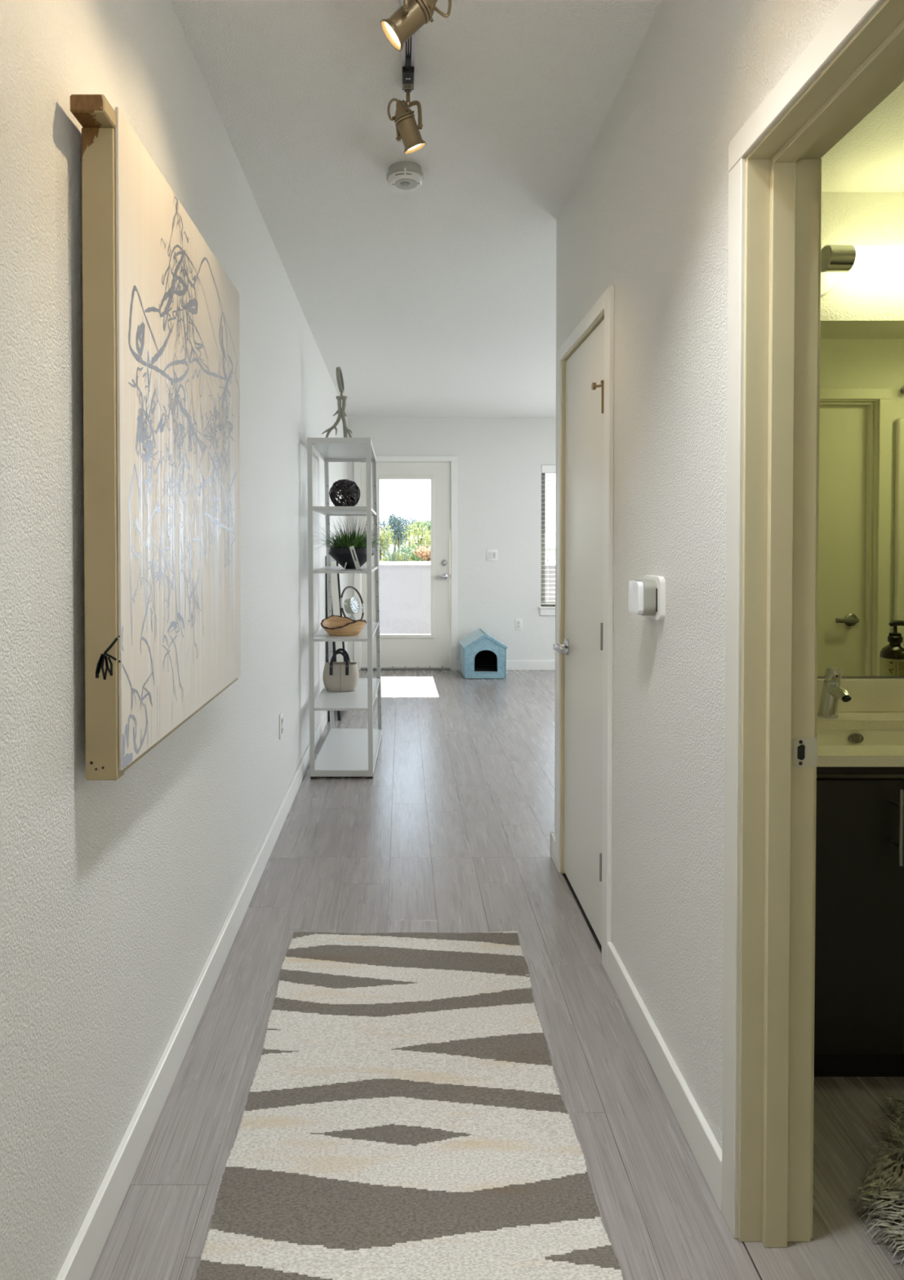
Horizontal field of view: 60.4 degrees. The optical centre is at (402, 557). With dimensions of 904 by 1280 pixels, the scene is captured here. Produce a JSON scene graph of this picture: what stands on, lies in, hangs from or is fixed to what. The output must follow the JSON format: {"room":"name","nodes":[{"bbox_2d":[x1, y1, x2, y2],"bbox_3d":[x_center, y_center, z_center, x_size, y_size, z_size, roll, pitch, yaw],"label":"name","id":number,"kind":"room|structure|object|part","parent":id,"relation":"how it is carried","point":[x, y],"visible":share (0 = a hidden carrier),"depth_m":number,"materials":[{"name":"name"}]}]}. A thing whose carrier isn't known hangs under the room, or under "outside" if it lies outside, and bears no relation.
{"room":"apartment hallway","nodes":[
{"label":"apartment hallway","id":0,"kind":"room"},
{"bbox_2d":[0,0,347,1279],"bbox_3d":[-0.636,-0.068,3.579,0.128,2.667,9.400,0,1,0],"label":"wall","id":1,"kind":"structure","parent":0,"point":[116,896],"depth_m":1.42,"materials":[{"name":"white paint"}]},
{"bbox_2d":[70,94,240,780],"bbox_3d":[-0.520,-0.203,1.817,0.064,1.167,1.048,0,1,0],"label":"painting","id":2,"kind":"object","parent":1,"relation":"attached to","point":[161,312],"visible":1,"depth_m":1.50,"materials":[{"name":"beige"}]},
{"bbox_2d":[55,711,328,1279],"bbox_3d":[-0.565,1.203,3.593,0.015,0.102,9.148,0,1,0],"label":"baseboard","id":3,"kind":"structure","parent":1,"relation":"attached to","point":[80,1262],"depth_m":1.81,"materials":[{"name":"white wood"}]},
{"bbox_2d":[279,711,282,739],"bbox_3d":[-0.568,0.787,3.638,0.009,0.116,0.072,0,1,0],"label":"wall outlet","id":4,"kind":"object","parent":1,"relation":"attached to","point":[281,713],"visible":1,"depth_m":3.62,"materials":[{"name":"white plastic"}]},
{"bbox_2d":[328,546,374,568],"bbox_3d":[-0.305,0.002,4.661,0.278,0.131,0.278,0,1,0],"label":"bowl","id":5,"kind":"object","parent":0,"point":[345,556],"depth_m":4.56,"materials":[{"name":"black ceramic"}]},
{"bbox_2d":[170,0,661,417],"bbox_3d":[1.960,-1.461,3.558,5.320,0.120,9.400,0,1,0],"label":"ceiling","id":6,"kind":"structure","parent":0,"point":[437,299],"depth_m":2.73,"materials":[{"name":"white paint"}]},
{"bbox_2d":[386,160,423,191],"bbox_3d":[0.010,-1.358,2.768,0.134,0.062,0.136,0,1,0],"label":"smoke detector","id":7,"kind":"object","parent":6,"relation":"attached to","point":[403,175],"visible":1,"depth_m":2.73,"materials":[{"name":"grey plastic"}]},
{"bbox_2d":[401,0,415,93],"bbox_3d":[0.017,-1.355,1.570,0.058,0.030,1.402,0,1,0],"label":"rail","id":8,"kind":"object","parent":6,"relation":"attached to","point":[408,48],"visible":0.22,"depth_m":2.08,"materials":[{"name":"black metal"}]},
{"bbox_2d":[386,54,426,154],"bbox_3d":[0.003,-1.264,2.189,0.100,0.191,0.183,0,1,18],"label":"spotlight","id":9,"kind":"object","parent":8,"relation":"attached to","point":[407,129],"visible":1,"depth_m":2.21,"materials":[{"name":"gold metal"}]},
{"bbox_3d":[0.017,-1.325,2.232,0.020,0.051,0.020,0,1,0],"label":"stem","id":10,"kind":"part","parent":9,"relation":"part of","materials":[{"name":"gold metal"}]},
{"bbox_2d":[380,0,451,51],"bbox_3d":[0.004,-1.223,1.624,0.140,0.254,0.169,1,1,31],"label":"spotlight","id":11,"kind":"object","parent":8,"relation":"attached to","point":[412,15],"visible":1,"depth_m":1.64,"materials":[{"name":"gold metal"}]},
{"bbox_2d":[347,417,555,662],"bbox_3d":[1.960,-0.146,8.212,5.320,2.655,0.130,0,1,0],"label":"wall","id":12,"kind":"structure","parent":0,"point":[500,460],"depth_m":8.14,"materials":[{"name":"white paint"}]},
{"bbox_2d":[353,456,457,670],"bbox_3d":[0.035,0.056,8.186,1.084,2.250,0.168,0,1,0],"label":"door","id":13,"kind":"structure","parent":12,"relation":"in","point":[437,650],"depth_m":8.15,"materials":[{"name":"white"}]},
{"bbox_3d":[0.407,0.196,8.117,0.110,0.025,0.026,0,1,0],"label":"lever handle","id":14,"kind":"part","parent":13,"relation":"part of","materials":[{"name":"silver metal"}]},
{"bbox_2d":[350,660,555,670],"bbox_3d":[1.972,1.131,8.159,5.057,0.102,0.015,0,1,0],"label":"baseboard","id":15,"kind":"structure","parent":12,"relation":"attached to","point":[510,664],"depth_m":8.15,"materials":[{"name":"white wood"}]},
{"bbox_2d":[486,549,497,560],"bbox_3d":[0.945,-0.030,8.143,0.116,0.116,0.012,0,1,0],"label":"light switch","id":16,"kind":"object","parent":12,"relation":"attached to","point":[491,554],"visible":1,"depth_m":8.14,"materials":[{"name":"white plastic"}]},
{"bbox_2d":[488,551,491,558],"bbox_3d":[0.922,-0.030,8.142,0.033,0.066,0.003,0,1,0],"label":"rocker switch","id":17,"kind":"object","parent":16,"relation":"attached to","point":[489,553],"depth_m":8.14,"materials":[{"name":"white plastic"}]},
{"bbox_2d":[515,618,521,630],"bbox_3d":[1.224,0.700,8.155,0.072,0.116,0.009,0,1,0],"label":"wall outlet","id":18,"kind":"object","parent":12,"relation":"attached to","point":[517,621],"visible":1,"depth_m":8.15,"materials":[{"name":"white plastic"}]},
{"bbox_2d":[538,473,555,615],"bbox_3d":[2.106,-0.188,8.193,1.338,1.583,0.153,0,1,0],"label":"window","id":19,"kind":"structure","parent":12,"relation":"in","point":[544,610],"depth_m":8.22,"materials":[{"name":"grey plastic"}]},
{"bbox_3d":[2.106,0.559,8.178,1.338,0.089,0.100,0,1,0],"label":"sill","id":20,"kind":"part","parent":19,"relation":"part of","materials":[{"name":"white"}]},
{"bbox_2d":[540,465,555,604],"bbox_3d":[2.105,-0.242,8.171,1.282,1.468,0.072,0,1,0],"label":"window blind","id":21,"kind":"object","parent":19,"relation":"attached to","point":[548,469],"visible":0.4,"depth_m":8.16,"materials":[{"name":"white plastic"}]},
{"bbox_3d":[2.105,0.483,8.191,1.276,0.016,0.044,0,1,0],"label":"rail","id":22,"kind":"part","parent":21,"relation":"part of","materials":[{"name":"white plastic"}]},
{"bbox_2d":[89,670,903,1279],"bbox_3d":[1.960,1.314,3.601,5.320,0.120,9.400,0,1,0],"label":"floor","id":23,"kind":"structure","parent":0,"point":[452,826],"depth_m":2.28,"materials":[{"name":"grey wood"}]},
{"bbox_2d":[325,555,345,721],"bbox_3d":[-0.516,0.595,6.190,0.114,1.235,0.842,0,1,0],"label":"leaning mirror","id":24,"kind":"object","parent":23,"relation":"on","point":[335,577],"visible":0.31,"depth_m":6.14,"materials":[{"name":"black mirror"}]},
{"bbox_2d":[330,560,344,662],"bbox_3d":[-0.515,0.594,6.195,0.090,1.152,0.770,0,1,0],"label":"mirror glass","id":25,"kind":"object","parent":24,"relation":"attached to","point":[335,577],"depth_m":6.25,"materials":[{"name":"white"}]},
{"bbox_2d":[306,437,382,778],"bbox_3d":[-0.338,0.277,4.841,0.395,1.914,1.003,0,1,0],"label":"shelving unit","id":26,"kind":"object","parent":23,"relation":"on","point":[344,752],"visible":0.94,"depth_m":4.50,"materials":[{"name":"white metal"}]},
{"bbox_3d":[-0.511,0.278,4.353,0.039,1.902,0.027,0,1,0],"label":"post","id":27,"kind":"part","parent":26,"relation":"part of","materials":[{"name":"white metal"}]},
{"bbox_3d":[-0.531,-0.666,4.827,0.004,0.028,0.955,0,1,0],"label":"rail","id":28,"kind":"part","parent":26,"relation":"part of","materials":[{"name":"white metal"}]},
{"bbox_3d":[-0.502,0.263,5.329,0.067,1.902,0.027,0,1,0],"label":"post","id":29,"kind":"part","parent":26,"relation":"part of","materials":[{"name":"white metal"}]},
{"bbox_2d":[321,366,351,437],"bbox_3d":[-0.383,-0.905,4.601,0.146,0.458,0.133,-1,1,-39],"label":"sculpture","id":30,"kind":"object","parent":26,"relation":"on","point":[340,411],"visible":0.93,"depth_m":4.60,"materials":[{"name":"grey"}]},
{"bbox_2d":[322,648,359,691],"bbox_3d":[-0.388,0.708,4.906,0.226,0.254,0.158,0,1,0],"label":"tote","id":31,"kind":"object","parent":26,"relation":"on","point":[337,676],"visible":1,"depth_m":4.84,"materials":[{"name":"beige"}]},
{"bbox_3d":[-0.394,0.657,4.835,0.121,0.150,0.018,0,1,0],"label":"handle","id":32,"kind":"part","parent":31,"relation":"part of","materials":[{"name":"black leather"}]},
{"bbox_3d":[-0.394,0.637,4.973,0.121,0.115,0.011,0,1,0],"label":"handle","id":33,"kind":"part","parent":31,"relation":"part of","materials":[{"name":"black leather"}]},
{"bbox_2d":[320,614,366,635],"bbox_3d":[-0.344,0.397,4.552,0.272,0.110,0.200,0,1,0],"label":"wooden bowl","id":34,"kind":"object","parent":26,"relation":"on","point":[334,625],"visible":1,"depth_m":4.51,"materials":[{"name":"brown wood"}]},
{"bbox_2d":[328,479,359,506],"bbox_3d":[-0.341,-0.381,4.596,0.184,0.176,0.184,0,1,0],"label":"ball","id":35,"kind":"object","parent":26,"relation":"on","point":[348,488],"visible":0.92,"depth_m":4.54,"materials":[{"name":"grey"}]},
{"bbox_2d":[339,586,364,620],"bbox_3d":[-0.313,0.313,4.954,0.112,0.266,0.254,0,1,15],"label":"clock","id":36,"kind":"object","parent":26,"relation":"on","point":[351,606],"visible":0.75,"depth_m":4.94,"materials":[{"name":"grey metal"}]},
{"bbox_2d":[342,546,362,570],"bbox_3d":[-0.283,0.001,4.426,0.116,0.140,0.100,0,1,0],"label":"easel","id":37,"kind":"object","parent":26,"relation":"on","point":[356,562],"visible":1,"depth_m":4.42,"materials":[{"name":"grey wood"}]},
{"bbox_3d":[-0.283,0.068,4.427,0.116,0.006,0.100,0,1,0],"label":"plate","id":38,"kind":"part","parent":37,"relation":"part of","materials":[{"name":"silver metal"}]},
{"bbox_3d":[-0.270,0.000,4.423,0.068,0.138,0.014,0,1,20],"label":"slotted arm","id":39,"kind":"part","parent":37,"relation":"part of","materials":[{"name":"silver metal"}]},
{"bbox_2d":[306,514,399,568],"bbox_3d":[-0.285,-0.103,4.670,0.551,0.341,0.689,0,1,0],"label":"potted grass","id":40,"kind":"object","parent":26,"relation":"on","point":[340,550],"depth_m":4.57,"materials":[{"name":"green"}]},
{"bbox_3d":[-0.183,0.278,4.353,0.040,1.902,0.027,0,1,0],"label":"post","id":41,"kind":"part","parent":26,"relation":"part of","materials":[{"name":"white metal"}]},
{"bbox_3d":[-0.180,-0.666,4.827,0.004,0.028,0.955,0,1,0],"label":"rail","id":42,"kind":"part","parent":26,"relation":"part of","materials":[{"name":"white metal"}]},
{"bbox_3d":[-0.154,1.205,4.856,0.004,0.033,0.955,0,1,1],"label":"rail","id":43,"kind":"part","parent":26,"relation":"part of","materials":[{"name":"white metal"}]},
{"bbox_3d":[-0.174,0.263,5.329,0.067,1.902,0.027,0,1,0],"label":"post","id":44,"kind":"part","parent":26,"relation":"part of","materials":[{"name":"white metal"}]},
{"bbox_2d":[194,930,622,1279],"bbox_3d":[0.009,1.278,1.594,0.766,0.013,2.049,0,1,0],"label":"runner rug","id":45,"kind":"object","parent":23,"relation":"on","point":[405,1117],"visible":1,"depth_m":1.71,"materials":[{"name":"beige fabric"}]},
{"bbox_2d":[458,628,507,678],"bbox_3d":[0.811,0.961,7.838,0.451,0.448,0.467,0,1,0],"label":"house","id":46,"kind":"object","parent":23,"relation":"on","point":[482,655],"visible":1,"depth_m":7.61,"materials":[{"name":"blue fabric"}]},
{"bbox_3d":[0.805,0.970,8.057,0.414,0.423,0.028,0,1,0],"label":"panel","id":47,"kind":"part","parent":46,"relation":"part of","materials":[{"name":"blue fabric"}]},
{"bbox_3d":[0.619,1.034,7.842,0.022,0.294,0.421,0,1,-1],"label":"panel","id":48,"kind":"part","parent":46,"relation":"part of","materials":[{"name":"blue fabric"}]},
{"bbox_3d":[0.701,0.816,7.836,0.232,0.151,0.465,0,1,0],"label":"roof panel","id":49,"kind":"part","parent":46,"relation":"part of","materials":[{"name":"blue fabric"}]},
{"bbox_3d":[0.822,1.013,7.610,0.243,0.232,0.008,0,1,0],"label":"doorway trim","id":50,"kind":"part","parent":46,"relation":"part of","materials":[{"name":"blue fabric"}]},
{"bbox_3d":[0.921,0.816,7.836,0.232,0.151,0.465,0,1,0],"label":"roof panel","id":51,"kind":"part","parent":46,"relation":"part of","materials":[{"name":"blue fabric"}]},
{"bbox_2d":[813,766,903,1076],"bbox_3d":[1.532,0.881,2.049,1.536,0.793,0.516,0,1,0],"label":"vanity cabinet","id":52,"kind":"object","parent":23,"relation":"on","point":[859,1005],"visible":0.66,"depth_m":1.83,"materials":[{"name":"black wood"}]},
{"bbox_2d":[816,711,903,766],"bbox_3d":[1.542,0.471,2.054,1.556,0.026,0.493,0,1,0],"label":"countertop","id":53,"kind":"structure","parent":52,"relation":"on","point":[827,755],"depth_m":1.88,"materials":[{"name":"beige stone"}]},
{"bbox_2d":[817,666,851,718],"bbox_3d":[1.224,0.385,2.192,0.060,0.140,0.113,0,1,0],"label":"faucet","id":54,"kind":"object","parent":53,"relation":"on","point":[832,691],"visible":0.99,"depth_m":2.20,"materials":[{"name":"silver metal"}]},
{"bbox_3d":[1.232,0.332,2.216,0.044,0.036,0.045,0,1,0],"label":"lever","id":55,"kind":"part","parent":54,"relation":"part of","materials":[{"name":"silver metal"}]},
{"bbox_3d":[1.228,0.380,2.176,0.035,0.044,0.075,0,1,0],"label":"spout","id":56,"kind":"part","parent":54,"relation":"part of","materials":[{"name":"silver metal"}]},
{"bbox_2d":[816,729,903,778],"bbox_3d":[1.260,0.547,2.039,0.556,0.125,0.310,0,1,0],"label":"undermount sink","id":57,"kind":"object","parent":53,"relation":"in","point":[824,737],"visible":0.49,"depth_m":2.18,"materials":[{"name":"beige ceramic"}]},
{"bbox_3d":[1.154,0.623,1.808,0.012,0.177,0.042,0,1,0],"label":"bar handle","id":58,"kind":"part","parent":52,"relation":"part of","materials":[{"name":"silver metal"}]},
{"bbox_2d":[845,1091,903,1272],"bbox_3d":[1.314,1.262,1.312,0.893,0.053,1.046,0,1,0],"label":"sheepskin rug","id":59,"kind":"object","parent":23,"relation":"on","point":[891,1193],"visible":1,"depth_m":1.55,"materials":[{"name":"beige fur"}]},
{"bbox_2d":[554,0,844,1149],"bbox_3d":[0.700,-0.035,1.118,0.120,2.655,4.237,0,1,0],"label":"wall","id":60,"kind":"structure","parent":0,"point":[645,215],"depth_m":1.83,"materials":[{"name":"white paint"}]},
{"bbox_2d":[552,284,614,973],"bbox_3d":[0.672,0.218,2.746,0.166,2.097,0.791,0,1,0],"label":"door","id":61,"kind":"structure","parent":60,"relation":"in","point":[583,646],"depth_m":2.72,"materials":[{"name":"beige wood"}]},
{"bbox_3d":[0.602,0.347,2.975,0.026,0.025,0.115,0,1,0],"label":"lever handle","id":62,"kind":"part","parent":61,"relation":"part of","materials":[{"name":"silver metal"}]},
{"bbox_2d":[550,831,721,1211],"bbox_3d":[2.562,1.222,2.396,3.875,0.102,1.751,0,1,0],"label":"baseboard","id":63,"kind":"structure","parent":60,"relation":"attached to","point":[707,1152],"depth_m":1.82,"materials":[{"name":"white wood"}]},
{"bbox_2d":[627,574,665,620],"bbox_3d":[0.611,0.099,1.950,0.058,0.108,0.130,0,1,0],"label":"fire alarm strobe","id":64,"kind":"object","parent":60,"relation":"attached to","point":[646,595],"visible":1,"depth_m":1.91,"materials":[{"name":"white plastic"}]},
{"bbox_3d":[0.633,0.099,1.950,0.014,0.108,0.130,0,1,0],"label":"plate","id":65,"kind":"part","parent":64,"relation":"part of","materials":[{"name":"white plastic"}]},
{"bbox_2d":[721,0,903,1247],"bbox_3d":[0.701,0.251,1.078,0.150,2.084,0.853,0,1,0],"label":"door frame","id":66,"kind":"structure","parent":60,"relation":"in","point":[855,61],"depth_m":1.44,"materials":[{"name":"beige wood"}]},
{"bbox_3d":[0.750,0.362,1.442,0.044,0.054,0.002,0,1,0],"label":"strike plate","id":67,"kind":"part","parent":66,"relation":"part of","materials":[{"name":"silver metal"}]},
{"bbox_3d":[0.768,0.251,1.088,0.016,2.084,0.833,0,1,0],"label":"casing","id":68,"kind":"part","parent":66,"relation":"part of","materials":[{"name":"beige wood"}]},
{"bbox_2d":[820,191,903,320],"bbox_3d":[1.931,0.048,2.341,2.338,2.450,0.090,0,1,0],"label":"wall","id":69,"kind":"structure","parent":0,"point":[847,218],"depth_m":2.28,"materials":[{"name":"beige paint"}]},
{"bbox_2d":[817,678,903,711],"bbox_3d":[1.542,0.405,2.289,1.556,0.096,0.022,0,1,0],"label":"backsplash","id":70,"kind":"structure","parent":69,"relation":"attached to","point":[868,695],"depth_m":2.28,"materials":[{"name":"beige stone"}]},
{"bbox_2d":[817,320,903,678],"bbox_3d":[1.565,-0.171,2.287,1.570,1.054,0.010,0,1,0],"label":"wall mirror","id":71,"kind":"object","parent":69,"relation":"attached to","point":[860,617],"visible":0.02,"depth_m":2.29,"materials":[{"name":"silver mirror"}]},
{"bbox_2d":[820,244,903,297],"bbox_3d":[1.601,-0.840,2.209,0.962,0.160,0.146,0,1,0],"label":"vanity light","id":72,"kind":"object","parent":69,"relation":"attached to","point":[834,259],"visible":0.65,"depth_m":2.15,"materials":[{"name":"white glass"}]},
{"bbox_3d":[1.200,-0.840,2.237,0.160,0.160,0.090,0,1,0],"label":"plate","id":73,"kind":"part","parent":72,"relation":"part of","materials":[{"name":"white plastic"}]},
{"bbox_2d":[820,81,903,191],"bbox_3d":[1.881,-1.113,1.460,2.238,0.100,1.635,0,1,0],"label":"ceiling","id":74,"kind":"structure","parent":0,"point":[869,157],"depth_m":2.06,"materials":[{"name":"beige paint"}]},
{"bbox_3d":[1.500,1.264,9.011,7.800,0.130,1.419,0,1,0],"label":"floor","id":75,"kind":"structure","parent":0,"visible":0},
{"bbox_2d":[379,561,555,634],"bbox_3d":[1.500,0.682,9.592,7.800,1.275,0.220,0,1,0],"label":"parapet","id":76,"kind":"object","parent":75,"relation":"on","point":[404,586],"depth_m":9.51,"materials":[{"name":"grey paint"}]},
{"bbox_2d":[379,533,423,561],"bbox_3d":[-0.040,0.023,9.802,0.720,0.746,0.280,0,1,0],"label":"plant","id":77,"kind":"object","parent":76,"relation":"hanging from","point":[388,553],"visible":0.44,"depth_m":9.82,"materials":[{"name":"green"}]},
{"label":"outside","id":78,"kind":"structure","parent":0,"visible":0},
{"bbox_3d":[0.000,10.807,172.191,180.000,0.400,316.000,0,1,0],"label":"ground","id":79,"kind":"structure","parent":78,"visible":0},
{"bbox_2d":[379,524,393,559],"bbox_3d":[-2.863,3.904,95.919,3.690,16.010,3.886,0,1,0],"label":"tree","id":80,"kind":"object","parent":79,"relation":"on","point":[388,538],"visible":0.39,"depth_m":95.84,"materials":[{"name":"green plant"}]},
{"bbox_2d":[379,515,404,558],"bbox_3d":[-3.287,1.258,149.770,7.348,19.610,5.930,0,1,0],"label":"tree","id":81,"kind":"object","parent":79,"relation":"on","point":[384,521],"visible":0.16,"depth_m":148.90,"materials":[{"name":"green plant"}]},
{"bbox_3d":[-3.287,-5.565,149.662,7.348,5.962,5.930,0,1,0],"label":"crown","id":82,"kind":"part","parent":81,"relation":"part of","materials":[{"name":"green plant"}]},
{"bbox_2d":[381,551,411,561],"bbox_3d":[-0.671,5.724,80.091,3.275,12.868,3.260,0,1,0],"label":"tree","id":83,"kind":"object","parent":79,"relation":"on","point":[400,554],"visible":0.2,"depth_m":79.33,"materials":[{"name":"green plant"}]},
{"bbox_2d":[390,533,404,551],"bbox_3d":[-1.056,3.188,128.072,3.529,16.433,2.975,0,1,0],"label":"tree","id":84,"kind":"object","parent":79,"relation":"on","point":[395,543],"visible":0.16,"depth_m":127.72,"materials":[{"name":"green plant"}]},
{"bbox_2d":[386,513,408,552],"bbox_3d":[-0.572,2.372,117.972,3.560,18.382,3.227,0,1,0],"label":"tree","id":85,"kind":"object","parent":79,"relation":"on","point":[397,530],"visible":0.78,"depth_m":117.72,"materials":[{"name":"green plant"}]},
{"bbox_2d":[396,542,423,561],"bbox_3d":[1.076,5.147,88.251,3.601,13.765,3.395,0,1,0],"label":"tree","id":86,"kind":"object","parent":79,"relation":"on","point":[414,558],"visible":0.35,"depth_m":87.48,"materials":[{"name":"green plant"}]},
{"bbox_2d":[401,516,418,546],"bbox_3d":[1.376,1.194,160.361,4.906,19.405,4.370,0,1,0],"label":"tree","id":87,"kind":"object","parent":79,"relation":"on","point":[407,522],"visible":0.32,"depth_m":159.53,"materials":[{"name":"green plant"}]},
{"bbox_3d":[1.376,-6.414,160.242,4.906,4.187,4.370,0,1,0],"label":"crown","id":88,"kind":"part","parent":87,"relation":"part of","materials":[{"name":"green plant"}]},
{"bbox_2d":[400,520,430,555],"bbox_3d":[2.490,3.487,99.862,5.398,16.720,4.711,0,1,0],"label":"tree","id":89,"kind":"object","parent":79,"relation":"on","point":[427,539],"visible":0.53,"depth_m":99.09,"materials":[{"name":"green plant"}]},
{"bbox_2d":[408,519,430,549],"bbox_3d":[3.244,2.370,132.184,4.484,17.938,4.064,0,1,0],"label":"tree","id":90,"kind":"object","parent":79,"relation":"on","point":[427,520],"visible":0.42,"depth_m":131.42,"materials":[{"name":"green plant"}]},
{"bbox_3d":[3.244,-4.994,132.068,4.484,3.210,4.064,0,1,0],"label":"crown","id":91,"kind":"part","parent":90,"relation":"part of","materials":[{"name":"green plant"}]},
{"bbox_2d":[411,543,430,561],"bbox_3d":[2.658,5.378,77.967,2.595,13.627,3.748,-1,1,-32],"label":"tree","id":92,"kind":"object","parent":79,"relation":"on","point":[424,553],"visible":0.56,"depth_m":77.67,"materials":[{"name":"brown plant"}]},
{"bbox_2d":[426,518,430,546],"bbox_3d":[4.853,3.064,108.033,3.287,17.309,3.638,0,1,0],"label":"tree","id":93,"kind":"object","parent":79,"relation":"on","point":[428,524],"visible":0.04,"depth_m":108.21,"materials":[{"name":"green plant"}]},
{"bbox_2d":[381,529,555,559],"bbox_3d":[0.000,-0.453,245.023,240.000,19.828,90.000,0,1,0],"label":"hill","id":94,"kind":"structure","parent":79,"relation":"on","point":[391,548],"depth_m":257.05,"materials":[{"name":"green plant"}]},
{"bbox_2d":[545,531,555,560],"bbox_3d":[15.750,4.524,85.082,7.100,14.900,6.800,0,1,0],"label":"house","id":95,"kind":"structure","parent":79,"relation":"on","point":[548,538],"depth_m":82.16,"materials":[{"name":"beige"}]}
]}

